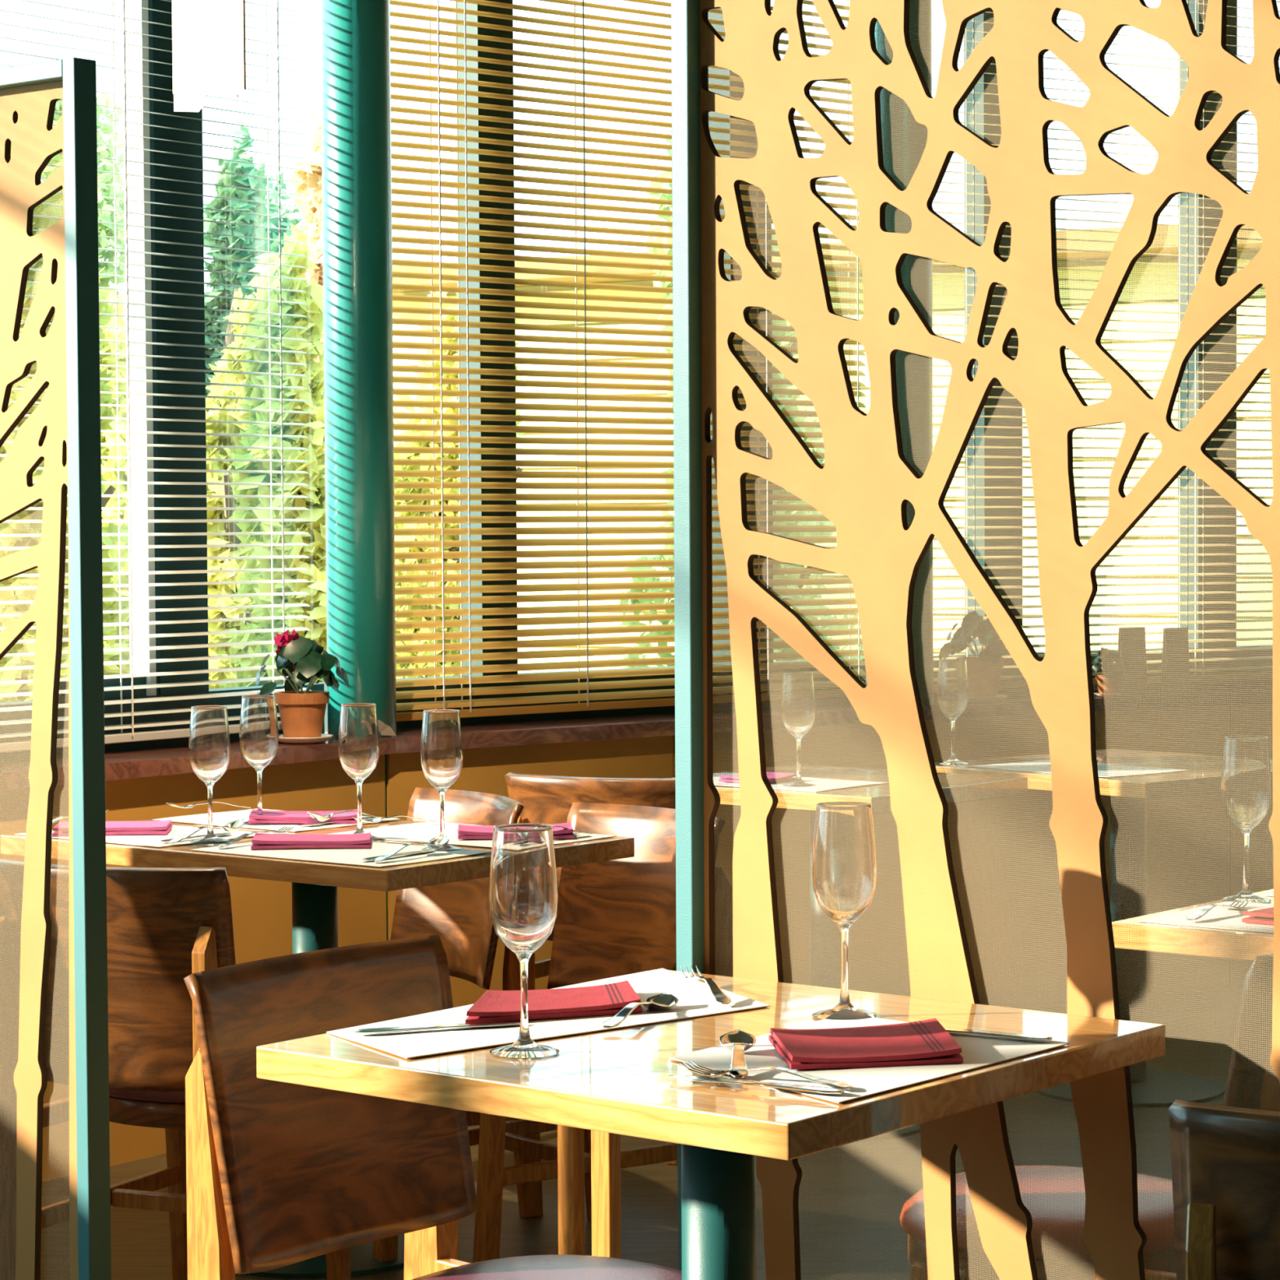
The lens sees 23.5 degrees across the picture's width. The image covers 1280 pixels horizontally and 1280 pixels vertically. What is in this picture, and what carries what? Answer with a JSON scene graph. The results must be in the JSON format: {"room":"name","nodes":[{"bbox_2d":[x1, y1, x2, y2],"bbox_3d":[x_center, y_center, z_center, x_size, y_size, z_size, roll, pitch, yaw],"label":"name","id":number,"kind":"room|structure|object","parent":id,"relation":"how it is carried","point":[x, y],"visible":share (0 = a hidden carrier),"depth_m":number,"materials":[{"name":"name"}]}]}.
{"room":"restaurant dining room","nodes":[
{"label":"restaurant dining room","id":0,"kind":"room"},
{"bbox_2d":[0,754,386,1182],"bbox_3d":[-3.539,0.811,3.263,0.270,0.795,9.494,1,3,37],"label":"wall","id":1,"kind":"structure","parent":0,"point":[262,908],"depth_m":6.61,"materials":[{"name":"paint"}]},
{"bbox_2d":[0,0,324,760],"bbox_3d":[-1.488,-0.813,6.109,0.095,2.140,2.420,1,3,37],"label":"window","id":2,"kind":"structure","parent":1,"relation":"in","point":[155,81],"depth_m":6.65,"materials":[{"name":"teal metal"}]},
{"bbox_2d":[0,0,311,752],"bbox_3d":[-1.451,-0.817,6.028,0.041,2.107,2.295,1,3,37],"label":"blind","id":3,"kind":"object","parent":2,"relation":"attached to","point":[132,736],"visible":0.75,"depth_m":6.64,"materials":[{"name":"white plastic"}]},
{"bbox_2d":[0,737,395,791],"bbox_3d":[-3.533,0.396,3.241,0.310,0.035,9.500,1,3,37],"label":"windowsill","id":4,"kind":"structure","parent":1,"relation":"on","point":[164,761],"depth_m":6.41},
{"bbox_2d":[255,629,349,743],"bbox_3d":[-0.747,0.100,6.806,0.204,0.252,0.196,0,2,0],"label":"potted plant","id":5,"kind":"object","parent":4,"relation":"on","point":[302,713],"visible":0.97,"depth_m":6.75,"materials":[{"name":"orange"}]},
{"bbox_2d":[274,629,300,688],"bbox_3d":[-0.769,0.042,6.760,0.070,0.133,0.058,0,2,0],"label":"flower","id":6,"kind":"object","parent":5,"relation":"on","point":[288,645],"depth_m":6.74,"materials":[{"name":"pink plant"}]},
{"bbox_2d":[275,690,329,737],"bbox_3d":[-0.746,0.167,6.798,0.120,0.104,0.120,0,2,0],"label":"pot","id":7,"kind":"object","parent":5,"relation":"on","point":[302,713],"depth_m":6.76,"materials":[{"name":"ceramic"}]},
{"bbox_2d":[14,986,1243,1279],"bbox_3d":[-0.993,1.171,4.497,16.000,0.050,14.100,0,2,0],"label":"floor","id":8,"kind":"structure","parent":0,"point":[852,1197],"depth_m":6.03,"materials":[{"name":"brown wood"}]},
{"bbox_2d":[0,57,111,1279],"bbox_3d":[-1.246,0.131,4.928,1.116,2.000,0.043,1,3,39],"label":"screen","id":9,"kind":"object","parent":8,"relation":"on","point":[63,431],"visible":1,"depth_m":4.61,"materials":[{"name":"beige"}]},
{"bbox_2d":[0,858,351,1279],"bbox_3d":[-0.741,0.732,5.011,0.432,0.789,0.593,1,2,22],"label":"dining chair","id":10,"kind":"object","parent":8,"relation":"on","point":[166,926],"visible":0.46,"depth_m":4.78,"materials":[{"name":"brown wood"}]},
{"bbox_2d":[108,1088,185,1103],"bbox_3d":[-0.703,0.710,5.105,0.410,0.048,0.390,1,2,22],"label":"seat cushion","id":11,"kind":"object","parent":10,"relation":"on","point":[116,1096],"depth_m":4.94,"materials":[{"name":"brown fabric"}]},
{"bbox_2d":[0,808,634,1278],"bbox_3d":[-0.585,0.728,5.562,0.970,0.750,0.640,1,3,39],"label":"dining table","id":12,"kind":"object","parent":8,"relation":"on","point":[315,885],"visible":0.19,"depth_m":5.37,"materials":[{"name":"brown wood"}]},
{"bbox_2d":[15,825,271,847],"bbox_3d":[-0.899,0.352,5.587,0.385,0.003,0.280,1,3,39],"label":"place mat","id":13,"kind":"object","parent":12,"relation":"on","point":[147,840],"visible":0.48,"depth_m":5.52,"materials":[{"name":"white paper"}]},
{"bbox_2d":[52,819,172,836],"bbox_3d":[-0.960,0.343,5.604,0.205,0.017,0.123,0,2,-4],"label":"folded napkin","id":14,"kind":"object","parent":13,"relation":"on","point":[159,827],"visible":0.7,"depth_m":5.55,"materials":[{"name":"fabric"}]},
{"bbox_2d":[168,818,244,843],"bbox_3d":[-0.765,0.339,5.462,0.039,0.027,0.194,1,2,29],"label":"spoon","id":15,"kind":"object","parent":13,"relation":"on","point":[232,826],"visible":1,"depth_m":5.50,"materials":[{"name":"silver metal"}]},
{"bbox_2d":[188,705,231,844],"bbox_3d":[-0.760,0.237,5.439,0.074,0.240,0.074,0,2,0],"label":"wine glass","id":16,"kind":"object","parent":12,"relation":"on","point":[209,741],"visible":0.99,"depth_m":5.41,"materials":[{"name":"white"}]},
{"bbox_2d":[151,808,400,831],"bbox_3d":[-0.692,0.341,5.844,0.385,0.003,0.280,1,3,39],"label":"place mat","id":17,"kind":"object","parent":12,"relation":"on","point":[221,819],"visible":0.53,"depth_m":5.82,"materials":[{"name":"white paper"}]},
{"bbox_2d":[239,695,278,825],"bbox_3d":[-0.713,0.225,5.759,0.074,0.240,0.074,0,2,0],"label":"wine glass","id":18,"kind":"object","parent":17,"relation":"on","point":[259,726],"visible":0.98,"depth_m":5.73,"materials":[{"name":"white"}]},
{"bbox_2d":[248,808,357,823],"bbox_3d":[-0.632,0.332,5.802,0.205,0.018,0.123,0,2,-4],"label":"folded napkin","id":19,"kind":"object","parent":17,"relation":"on","point":[268,816],"visible":0.81,"depth_m":5.75,"materials":[{"name":"fabric"}]},
{"bbox_2d":[306,810,386,822],"bbox_3d":[-0.541,0.328,5.739,0.194,0.027,0.039,-2,3,-42],"label":"spoon","id":20,"kind":"object","parent":17,"relation":"on","point":[317,817],"visible":0.89,"depth_m":5.69,"materials":[{"name":"silver metal"}]},
{"bbox_2d":[191,841,491,866],"bbox_3d":[-0.512,0.362,5.275,0.450,0.003,0.280,1,3,39],"label":"place mat","id":21,"kind":"object","parent":12,"relation":"on","point":[354,856],"visible":0.76,"depth_m":5.22,"materials":[{"name":"white paper"}]},
{"bbox_2d":[217,824,295,848],"bbox_3d":[-0.672,0.343,5.386,0.025,0.024,0.194,1,3,33],"label":"fork","id":22,"kind":"object","parent":21,"relation":"on","point":[282,830],"visible":1,"depth_m":5.37,"materials":[{"name":"silver metal"}]},
{"bbox_2d":[250,832,372,849],"bbox_3d":[-0.570,0.349,5.354,0.205,0.017,0.123,0,2,-4],"label":"folded napkin","id":23,"kind":"object","parent":21,"relation":"on","point":[260,841],"visible":1,"depth_m":5.30,"materials":[{"name":"fabric"}]},
{"bbox_2d":[373,835,448,862],"bbox_3d":[-0.378,0.349,5.149,0.039,0.027,0.194,1,2,29],"label":"spoon","id":24,"kind":"object","parent":21,"relation":"on","point":[437,842],"visible":1,"depth_m":5.19,"materials":[{"name":"silver metal"}]},
{"bbox_2d":[420,709,463,851],"bbox_3d":[-0.340,0.241,5.284,0.074,0.240,0.074,0,2,0],"label":"wine glass","id":25,"kind":"object","parent":21,"relation":"on","point":[442,745],"visible":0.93,"depth_m":5.25,"materials":[{"name":"white"}]},
{"bbox_2d":[337,702,380,839],"bbox_3d":[-0.500,0.234,5.481,0.074,0.240,0.074,0,2,0],"label":"wine glass","id":26,"kind":"object","parent":12,"relation":"on","point":[358,744],"visible":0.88,"depth_m":5.45,"materials":[{"name":"white"}]},
{"bbox_2d":[328,822,616,847],"bbox_3d":[-0.305,0.351,5.531,0.450,0.003,0.280,1,3,39],"label":"place mat","id":27,"kind":"object","parent":12,"relation":"on","point":[424,832],"visible":0.52,"depth_m":5.53,"materials":[{"name":"white paper"}]},
{"bbox_2d":[457,822,574,839],"bbox_3d":[-0.223,0.342,5.497,0.205,0.018,0.123,0,2,-4],"label":"folded napkin","id":28,"kind":"object","parent":27,"relation":"on","point":[464,831],"visible":0.48,"depth_m":5.44,"materials":[{"name":"fabric"}]},
{"bbox_2d":[320,0,396,940],"bbox_3d":[-0.639,-0.701,6.986,0.156,3.500,0.156,0,2,0],"label":"round column","id":29,"kind":"structure","parent":8,"relation":"on","point":[355,34],"depth_m":6.93,"materials":[{"name":"teal paint"}]},
{"bbox_2d":[183,934,681,1279],"bbox_3d":[-0.187,0.781,3.608,0.603,0.789,0.428,1,3,39],"label":"dining chair","id":30,"kind":"object","parent":8,"relation":"on","point":[279,1174],"visible":0.84,"depth_m":3.70,"materials":[{"name":"brown wood"}]},
{"bbox_2d":[412,1254,681,1279],"bbox_3d":[-0.104,0.766,3.540,0.390,0.048,0.410,1,3,39],"label":"seat cushion","id":31,"kind":"object","parent":30,"relation":"on","point":[540,1267],"depth_m":3.62,"materials":[{"name":"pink fabric"}]},
{"bbox_2d":[390,787,542,1217],"bbox_3d":[-0.532,0.699,5.835,0.593,0.789,0.432,-2,3,-31],"label":"dining chair","id":32,"kind":"object","parent":8,"relation":"on","point":[458,912],"visible":0.26,"depth_m":5.96,"materials":[{"name":"brown wood"}]},
{"bbox_2d":[449,1124,621,1260],"bbox_3d":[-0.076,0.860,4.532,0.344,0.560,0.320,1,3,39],"label":"dining chair","id":33,"kind":"object","parent":8,"relation":"on","point":[605,1146],"visible":0.05,"depth_m":4.51,"materials":[{"name":"brown wood"}]},
{"bbox_2d":[372,802,732,1262],"bbox_3d":[-0.169,0.711,5.477,0.593,0.789,0.432,-2,3,-39],"label":"dining chair","id":34,"kind":"object","parent":8,"relation":"on","point":[615,917],"visible":0.34,"depth_m":5.63,"materials":[{"name":"brown wood"}]},
{"bbox_2d":[504,772,733,1164],"bbox_3d":[0.014,0.666,6.609,0.432,0.789,0.593,1,2,25],"label":"dining chair","id":35,"kind":"object","parent":8,"relation":"on","point":[545,799],"visible":0.08,"depth_m":6.36,"materials":[{"name":"brown wood"}]},
{"bbox_2d":[256,969,1164,1279],"bbox_3d":[0.087,0.807,3.380,0.710,0.750,0.710,1,3,39],"label":"dining table","id":36,"kind":"object","parent":8,"relation":"on","point":[615,1081],"visible":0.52,"depth_m":3.22,"materials":[{"name":"brown wood"}]},
{"bbox_2d":[488,822,559,1057],"bbox_3d":[-0.123,0.316,3.253,0.074,0.240,0.074,0,2,0],"label":"wine glass","id":37,"kind":"object","parent":36,"relation":"on","point":[523,896],"visible":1,"depth_m":3.23,"materials":[{"name":"white"}]},
{"bbox_2d":[326,968,769,1058],"bbox_3d":[-0.071,0.426,3.508,0.282,0.003,0.665,1,3,39],"label":"place mat","id":38,"kind":"object","parent":36,"relation":"on","point":[695,999],"visible":0.71,"depth_m":3.45,"materials":[{"name":"white paper"}]},
{"bbox_2d":[353,1022,520,1033],"bbox_3d":[-0.220,0.427,3.391,0.195,0.004,0.021,-1,2,-19],"label":"knife","id":39,"kind":"object","parent":38,"relation":"on","point":[374,1030],"visible":0.97,"depth_m":3.38,"materials":[{"name":"silver metal"}]},
{"bbox_2d":[465,980,642,1022],"bbox_3d":[-0.104,0.416,3.538,0.265,0.016,0.140,-1,2,-25],"label":"folded napkin","id":40,"kind":"object","parent":38,"relation":"on","point":[493,1006],"visible":0.96,"depth_m":3.50,"materials":[{"name":"fabric"}]},
{"bbox_2d":[601,992,679,1028],"bbox_3d":[-0.002,0.419,3.472,0.039,0.022,0.195,1,2,21],"label":"spoon","id":41,"kind":"object","parent":38,"relation":"on","point":[664,1002],"visible":1,"depth_m":3.51,"materials":[{"name":"silver metal"}]},
{"bbox_2d":[680,965,731,1004],"bbox_3d":[0.078,0.407,3.636,0.025,0.018,0.195,-1,2,-11],"label":"fork","id":42,"kind":"object","parent":38,"relation":"on","point":[717,994],"visible":1,"depth_m":3.60,"materials":[{"name":"silver metal"}]},
{"bbox_2d":[812,801,877,1019],"bbox_3d":[0.231,0.306,3.481,0.074,0.240,0.074,0,2,0],"label":"wine glass","id":43,"kind":"object","parent":36,"relation":"on","point":[844,868],"visible":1,"depth_m":3.45,"materials":[{"name":"white"}]},
{"bbox_2d":[669,1017,1070,1102],"bbox_3d":[0.211,0.435,3.226,0.305,0.003,0.439,1,3,39],"label":"place mat","id":44,"kind":"object","parent":36,"relation":"on","point":[978,1051],"visible":0.54,"depth_m":3.17,"materials":[{"name":"white paper"}]},
{"bbox_2d":[719,1029,755,1078],"bbox_3d":[0.106,0.426,3.169,0.039,0.019,0.195,0,2,-2],"label":"spoon","id":45,"kind":"object","parent":44,"relation":"on","point":[736,1041],"visible":1,"depth_m":3.22,"materials":[{"name":"silver metal"}]},
{"bbox_2d":[668,1075,844,1093],"bbox_3d":[0.113,0.438,3.037,0.195,0.004,0.021,1,3,31],"label":"knife","id":46,"kind":"object","parent":44,"relation":"on","point":[696,1078],"visible":1,"depth_m":3.03,"materials":[{"name":"silver metal"}]},
{"bbox_2d":[679,1060,853,1089],"bbox_3d":[0.126,0.432,3.065,0.195,0.014,0.025,1,3,34],"label":"fork","id":47,"kind":"object","parent":44,"relation":"on","point":[699,1069],"visible":1,"depth_m":3.06,"materials":[{"name":"silver metal"}]},
{"bbox_2d":[768,1017,963,1069],"bbox_3d":[0.239,0.425,3.242,0.220,0.016,0.190,-1,2,-13],"label":"folded napkin","id":48,"kind":"object","parent":44,"relation":"on","point":[920,1042],"visible":1,"depth_m":3.20,"materials":[{"name":"fabric"}]},
{"bbox_2d":[943,1026,1052,1040],"bbox_3d":[0.357,0.425,3.339,0.195,0.004,0.021,1,3,33],"label":"knife","id":49,"kind":"object","parent":44,"relation":"on","point":[1021,1036],"visible":0.67,"depth_m":3.31,"materials":[{"name":"silver metal"}]},
{"bbox_2d":[664,764,1027,1142],"bbox_3d":[0.413,0.679,6.708,0.640,0.750,0.600,1,3,39],"label":"dining table","id":50,"kind":"object","parent":8,"relation":"on","point":[825,934],"visible":0.3,"depth_m":6.67,"materials":[{"name":"brown wood"}]},
{"bbox_2d":[671,772,888,791],"bbox_3d":[0.275,0.306,6.630,0.450,0.003,0.270,1,3,39],"label":"place mat","id":51,"kind":"object","parent":50,"relation":"on","point":[820,784],"visible":0.55,"depth_m":6.57,"materials":[{"name":"white paper"}]},
{"bbox_2d":[719,771,796,783],"bbox_3d":[0.254,0.297,6.628,0.120,0.016,0.120,1,3,39],"label":"folded napkin","id":52,"kind":"object","parent":51,"relation":"on","point":[773,777],"visible":0.44,"depth_m":6.61,"materials":[{"name":"fabric"}]},
{"bbox_2d":[781,672,815,786],"bbox_3d":[0.336,0.190,6.518,0.074,0.240,0.074,0,2,0],"label":"wine glass","id":53,"kind":"object","parent":51,"relation":"on","point":[797,700],"visible":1,"depth_m":6.49,"materials":[{"name":"white"}]},
{"bbox_2d":[875,0,933,705],"bbox_3d":[0.690,-0.751,8.097,0.160,3.500,0.160,0,2,0],"label":"round column","id":54,"kind":"structure","parent":8,"relation":"on","point":[904,140],"depth_m":8.02,"materials":[{"name":"teal paint"}]},
{"bbox_2d":[671,0,1279,1279],"bbox_3d":[0.487,0.174,3.527,1.106,2.000,0.044,1,3,39],"label":"screen","id":55,"kind":"object","parent":8,"relation":"on","point":[864,486],"visible":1,"depth_m":3.64,"materials":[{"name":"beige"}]},
{"bbox_2d":[899,953,1279,1279],"bbox_3d":[0.637,0.762,3.994,0.593,0.789,0.432,1,2,28],"label":"dining chair","id":56,"kind":"object","parent":8,"relation":"on","point":[1054,1197],"visible":0.4,"depth_m":3.87,"materials":[{"name":"brown wood"}]},
{"bbox_2d":[899,1165,1175,1260],"bbox_3d":[0.547,0.743,4.041,0.390,0.048,0.410,1,2,28],"label":"seat cushion","id":57,"kind":"object","parent":56,"relation":"on","point":[1054,1197],"depth_m":3.93,"materials":[{"name":"brown fabric"}]},
{"bbox_2d":[934,748,1272,1106],"bbox_3d":[1.124,0.661,7.080,0.700,0.750,0.700,-2,3,-40],"label":"dining table","id":58,"kind":"object","parent":8,"relation":"on","point":[1128,795],"visible":0.56,"depth_m":7.04,"materials":[{"name":"brown wood"}]},
{"bbox_2d":[937,659,968,764],"bbox_3d":[0.721,0.166,7.091,0.074,0.240,0.074,0,2,0],"label":"wine glass","id":59,"kind":"object","parent":58,"relation":"on","point":[953,691],"visible":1,"depth_m":7.06,"materials":[{"name":"white"}]},
{"bbox_2d":[968,760,1188,777],"bbox_3d":[0.987,0.289,6.940,0.270,0.003,0.420,-2,3,-40],"label":"place mat","id":60,"kind":"object","parent":58,"relation":"on","point":[1042,766],"visible":0.68,"depth_m":6.92,"materials":[{"name":"white paper"}]},
{"bbox_2d":[1111,888,1273,960],"bbox_3d":[1.147,0.764,4.356,0.700,0.750,0.700,1,3,39],"label":"dining table","id":61,"kind":"object","parent":8,"relation":"on","point":[1128,934],"visible":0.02,"depth_m":4.22,"materials":[{"name":"brown wood"}]},
{"bbox_2d":[1137,901,1273,933],"bbox_3d":[0.946,0.391,4.264,0.430,0.003,0.270,1,3,39],"label":"place mat","id":62,"kind":"object","parent":61,"relation":"on","point":[1220,917],"visible":0.76,"depth_m":4.30,"materials":[{"name":"white paper"}]},
{"bbox_2d":[1186,899,1248,920],"bbox_3d":[0.814,0.380,4.347,0.025,0.014,0.195,1,3,33],"label":"fork","id":63,"kind":"object","parent":62,"relation":"on","point":[1206,909],"visible":1,"depth_m":4.32,"materials":[{"name":"silver metal"}]},
{"bbox_2d":[1241,906,1273,924],"bbox_3d":[0.931,0.382,4.269,0.140,0.015,0.140,1,3,39],"label":"folded napkin","id":64,"kind":"object","parent":62,"relation":"on","point":[1264,916],"visible":0.71,"depth_m":4.25,"materials":[{"name":"fabric"}]},
{"bbox_2d":[1220,735,1271,902],"bbox_3d":[0.890,0.262,4.516,0.074,0.240,0.074,0,2,0],"label":"wine glass","id":65,"kind":"object","parent":61,"relation":"on","point":[1246,776],"visible":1,"depth_m":4.49,"materials":[{"name":"white"}]},
{"bbox_2d":[1168,1099,1279,1279],"bbox_3d":[0.745,0.800,2.960,0.432,0.789,0.593,0,2,14],"label":"dining chair","id":66,"kind":"object","parent":8,"relation":"on","point":[1225,1160],"visible":1,"depth_m":2.75,"materials":[{"name":"brown wood"}]},
{"bbox_2d":[386,723,911,1008],"bbox_3d":[-0.002,0.624,7.628,1.699,0.795,0.270,-2,3,-40],"label":"wall","id":67,"kind":"structure","parent":0,"point":[878,961],"depth_m":7.75,"materials":[{"name":"paint"}]},
{"bbox_2d":[318,0,866,732],"bbox_3d":[-0.079,-0.880,7.652,1.705,2.140,0.090,-2,3,-40],"label":"window","id":68,"kind":"structure","parent":67,"relation":"in","point":[460,28],"depth_m":7.39,"materials":[{"name":"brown metal"}]},
{"bbox_2d":[389,0,866,721],"bbox_3d":[-0.035,-0.884,7.584,1.625,2.107,0.041,-2,3,-40],"label":"blind","id":69,"kind":"object","parent":68,"relation":"attached to","point":[411,716],"visible":0.62,"depth_m":7.45,"materials":[{"name":"plastic"}]},
{"bbox_2d":[324,702,928,753],"bbox_3d":[0.002,0.210,7.605,1.705,0.035,0.310,-2,3,-40],"label":"window sill","id":70,"kind":"structure","parent":67,"relation":"on","point":[537,732],"depth_m":7.37,"materials":[{"name":"wood"}]},
{"bbox_2d":[924,703,1273,1009],"bbox_3d":[2.493,0.548,9.242,4.194,0.795,0.270,-2,3,-30],"label":"wall","id":71,"kind":"structure","parent":0,"point":[1004,852],"depth_m":8.30,"materials":[{"name":"paint"}]},
{"bbox_2d":[862,0,1272,698],"bbox_3d":[2.431,-0.957,9.276,4.200,2.140,0.090,-2,3,-30],"label":"window","id":72,"kind":"structure","parent":71,"relation":"in","point":[984,17],"depth_m":8.74,"materials":[{"name":"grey metal"}]},
{"bbox_2d":[932,160,991,240],"bbox_3d":[0.852,-1.180,8.264,0.191,0.213,0.041,-2,3,-30],"label":"blind","id":73,"kind":"object","parent":72,"relation":"attached to","point":[966,162],"depth_m":8.27,"materials":[{"name":"beige plastic"}]},
{"bbox_2d":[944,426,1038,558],"bbox_3d":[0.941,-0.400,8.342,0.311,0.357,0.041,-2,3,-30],"label":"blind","id":74,"kind":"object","parent":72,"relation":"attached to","point":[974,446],"depth_m":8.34,"materials":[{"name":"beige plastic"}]},
{"bbox_2d":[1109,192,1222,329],"bbox_3d":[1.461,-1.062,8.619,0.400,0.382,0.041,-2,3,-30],"label":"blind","id":75,"kind":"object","parent":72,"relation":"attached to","point":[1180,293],"depth_m":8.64,"materials":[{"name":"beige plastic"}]},
{"bbox_2d":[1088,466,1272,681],"bbox_3d":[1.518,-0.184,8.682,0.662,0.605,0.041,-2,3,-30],"label":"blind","id":76,"kind":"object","parent":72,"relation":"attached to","point":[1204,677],"depth_m":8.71,"materials":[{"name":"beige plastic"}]},
{"bbox_2d":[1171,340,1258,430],"bbox_3d":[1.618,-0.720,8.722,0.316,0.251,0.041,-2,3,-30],"label":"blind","id":77,"kind":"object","parent":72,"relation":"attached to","point":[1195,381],"depth_m":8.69,"materials":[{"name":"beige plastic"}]},
{"bbox_2d":[923,684,1272,719],"bbox_3d":[2.495,0.134,9.217,4.200,0.035,0.310,-2,3,-30],"label":"window sill","id":78,"kind":"structure","parent":71,"relation":"on","point":[1250,695],"depth_m":8.42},
{"bbox_2d":[938,610,1007,702],"bbox_3d":[0.906,0.042,8.185,0.178,0.243,0.220,-2,3,-32],"label":"potted plant","id":79,"kind":"object","parent":78,"relation":"on","point":[984,670],"visible":0.73,"depth_m":8.14,"materials":[{"name":"beige"}]},
{"bbox_2d":[956,656,1004,697],"bbox_3d":[0.906,0.102,8.188,0.126,0.109,0.126,0,2,0],"label":"pot","id":80,"kind":"object","parent":79,"relation":"attached to","point":[984,679],"depth_m":8.14,"materials":[{"name":"ceramic"}]},
{"bbox_2d":[1091,646,1128,697],"bbox_3d":[1.276,0.086,8.385,0.108,0.137,0.109,0,2,18],"label":"potted cyclamen","id":81,"kind":"object","parent":78,"relation":"on","point":[1107,683],"visible":0.99,"depth_m":8.36,"materials":[{"name":"beige"}]},
{"bbox_2d":[1095,673,1119,693],"bbox_3d":[1.275,0.122,8.390,0.066,0.057,0.066,0,2,0],"label":"pot","id":82,"kind":"object","parent":81,"relation":"on","point":[1107,683],"depth_m":8.37,"materials":[{"name":"ceramic"}]},
{"bbox_2d":[1115,626,1147,694],"bbox_3d":[1.358,0.058,8.494,0.075,0.185,0.047,-1,2,-15],"label":"menu card","id":83,"kind":"object","parent":78,"relation":"on","point":[1131,648],"visible":0.89,"depth_m":8.48,"materials":[{"name":"beige"}]},
{"bbox_2d":[1160,627,1191,693],"bbox_3d":[1.492,0.057,8.571,0.070,0.180,0.047,-1,2,-15],"label":"menu card","id":84,"kind":"object","parent":78,"relation":"on","point":[1175,674],"visible":1,"depth_m":8.56,"materials":[{"name":"beige"}]},
{"bbox_3d":[-1.504,-2.147,6.052,1.556,0.530,2.001,0,2,0],"label":"trim","id":85,"kind":"structure","parent":0,"visible":0},
{"bbox_2d":[172,0,245,111],"bbox_3d":[-0.785,-1.471,5.569,0.120,1.012,0.120,-1,2,-14],"label":"pendant lamp","id":86,"kind":"object","parent":85,"relation":"hanging from","point":[209,36],"visible":1,"depth_m":5.53,"materials":[{"name":"white metal"}]},
{"bbox_2d":[173,86,204,111],"bbox_3d":[-0.817,-0.980,5.578,0.045,0.030,0.110,-1,2,-14],"label":"diffuser","id":87,"kind":"object","parent":86,"relation":"attached to","point":[186,99],"depth_m":5.53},
{"label":"outside","id":88,"kind":"structure","parent":0,"visible":0},
{"bbox_3d":[0.003,0.555,36.047,120.000,0.020,68.000,0,2,0],"label":"ground","id":89,"kind":"structure","parent":88,"visible":0},
{"bbox_2d":[0,143,129,702],"bbox_3d":[-2.099,-0.124,10.237,0.995,3.326,0.893,-1,2,-5],"label":"shrub","id":90,"kind":"object","parent":89,"relation":"on","point":[38,223],"visible":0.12,"depth_m":10.04,"materials":[{"name":"green plant"}]},
{"bbox_2d":[34,89,125,364],"bbox_3d":[-3.085,-0.977,17.517,1.080,4.488,1.318,0,2,0],"label":"tree","id":91,"kind":"object","parent":89,"relation":"on","point":[104,99],"visible":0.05,"depth_m":17.20,"materials":[{"name":"green plant"}]},
{"bbox_2d":[99,291,128,645],"bbox_3d":[-2.118,-0.011,12.893,0.854,2.900,0.894,-1,2,-8],"label":"shrub","id":92,"kind":"object","parent":89,"relation":"on","point":[108,347],"visible":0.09,"depth_m":12.72,"materials":[{"name":"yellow plant"}]},
{"bbox_2d":[203,125,275,412],"bbox_3d":[-1.891,-0.461,13.939,0.741,3.715,0.757,0,2,16],"label":"tree","id":93,"kind":"object","parent":89,"relation":"on","point":[228,180],"visible":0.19,"depth_m":13.84,"materials":[{"name":"green plant"}]},
{"bbox_2d":[205,253,282,688],"bbox_3d":[-1.541,0.046,11.190,0.666,2.909,0.721,0,2,13],"label":"shrub","id":94,"kind":"object","parent":89,"relation":"on","point":[243,304],"visible":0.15,"depth_m":11.10,"materials":[{"name":"green plant"}]},
{"bbox_2d":[218,223,327,688],"bbox_3d":[-1.147,0.072,10.263,0.641,2.924,0.664,0,2,0],"label":"shrub","id":95,"kind":"object","parent":89,"relation":"on","point":[314,406],"visible":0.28,"depth_m":10.15,"materials":[{"name":"green plant"}]},
{"bbox_2d":[254,172,303,274],"bbox_3d":[-1.993,-0.545,15.967,0.744,3.731,0.935,-1,2,-20],"label":"tree","id":96,"kind":"object","parent":89,"relation":"on","point":[273,197],"visible":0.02,"depth_m":15.80,"materials":[{"name":"green plant"}]},
{"bbox_2d":[284,102,399,458],"bbox_3d":[-1.275,-0.407,12.446,0.880,3.713,0.741,1,3,30],"label":"tree","id":97,"kind":"object","parent":89,"relation":"on","point":[312,175],"visible":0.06,"depth_m":12.27,"materials":[{"name":"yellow plant"}]},
{"bbox_2d":[393,291,525,678],"bbox_3d":[-0.688,0.010,11.951,0.810,2.913,0.820,0,2,0],"label":"shrub","id":98,"kind":"object","parent":89,"relation":"on","point":[447,317],"visible":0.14,"depth_m":11.89,"materials":[{"name":"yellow plant"}]},
{"bbox_2d":[619,126,864,668],"bbox_3d":[0.499,-0.433,12.888,1.181,3.711,1.091,0,2,0],"label":"tree","id":99,"kind":"object","parent":89,"relation":"on","point":[667,174],"visible":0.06,"depth_m":12.84,"materials":[{"name":"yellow plant"}]},
{"bbox_2d":[391,225,1272,673],"bbox_3d":[4.755,-0.514,17.432,13.400,3.470,3.800,1,2,28],"label":"outbuilding","id":100,"kind":"structure","parent":89,"relation":"on","point":[1165,239],"depth_m":17.16,"materials":[{"name":"beige concrete"}]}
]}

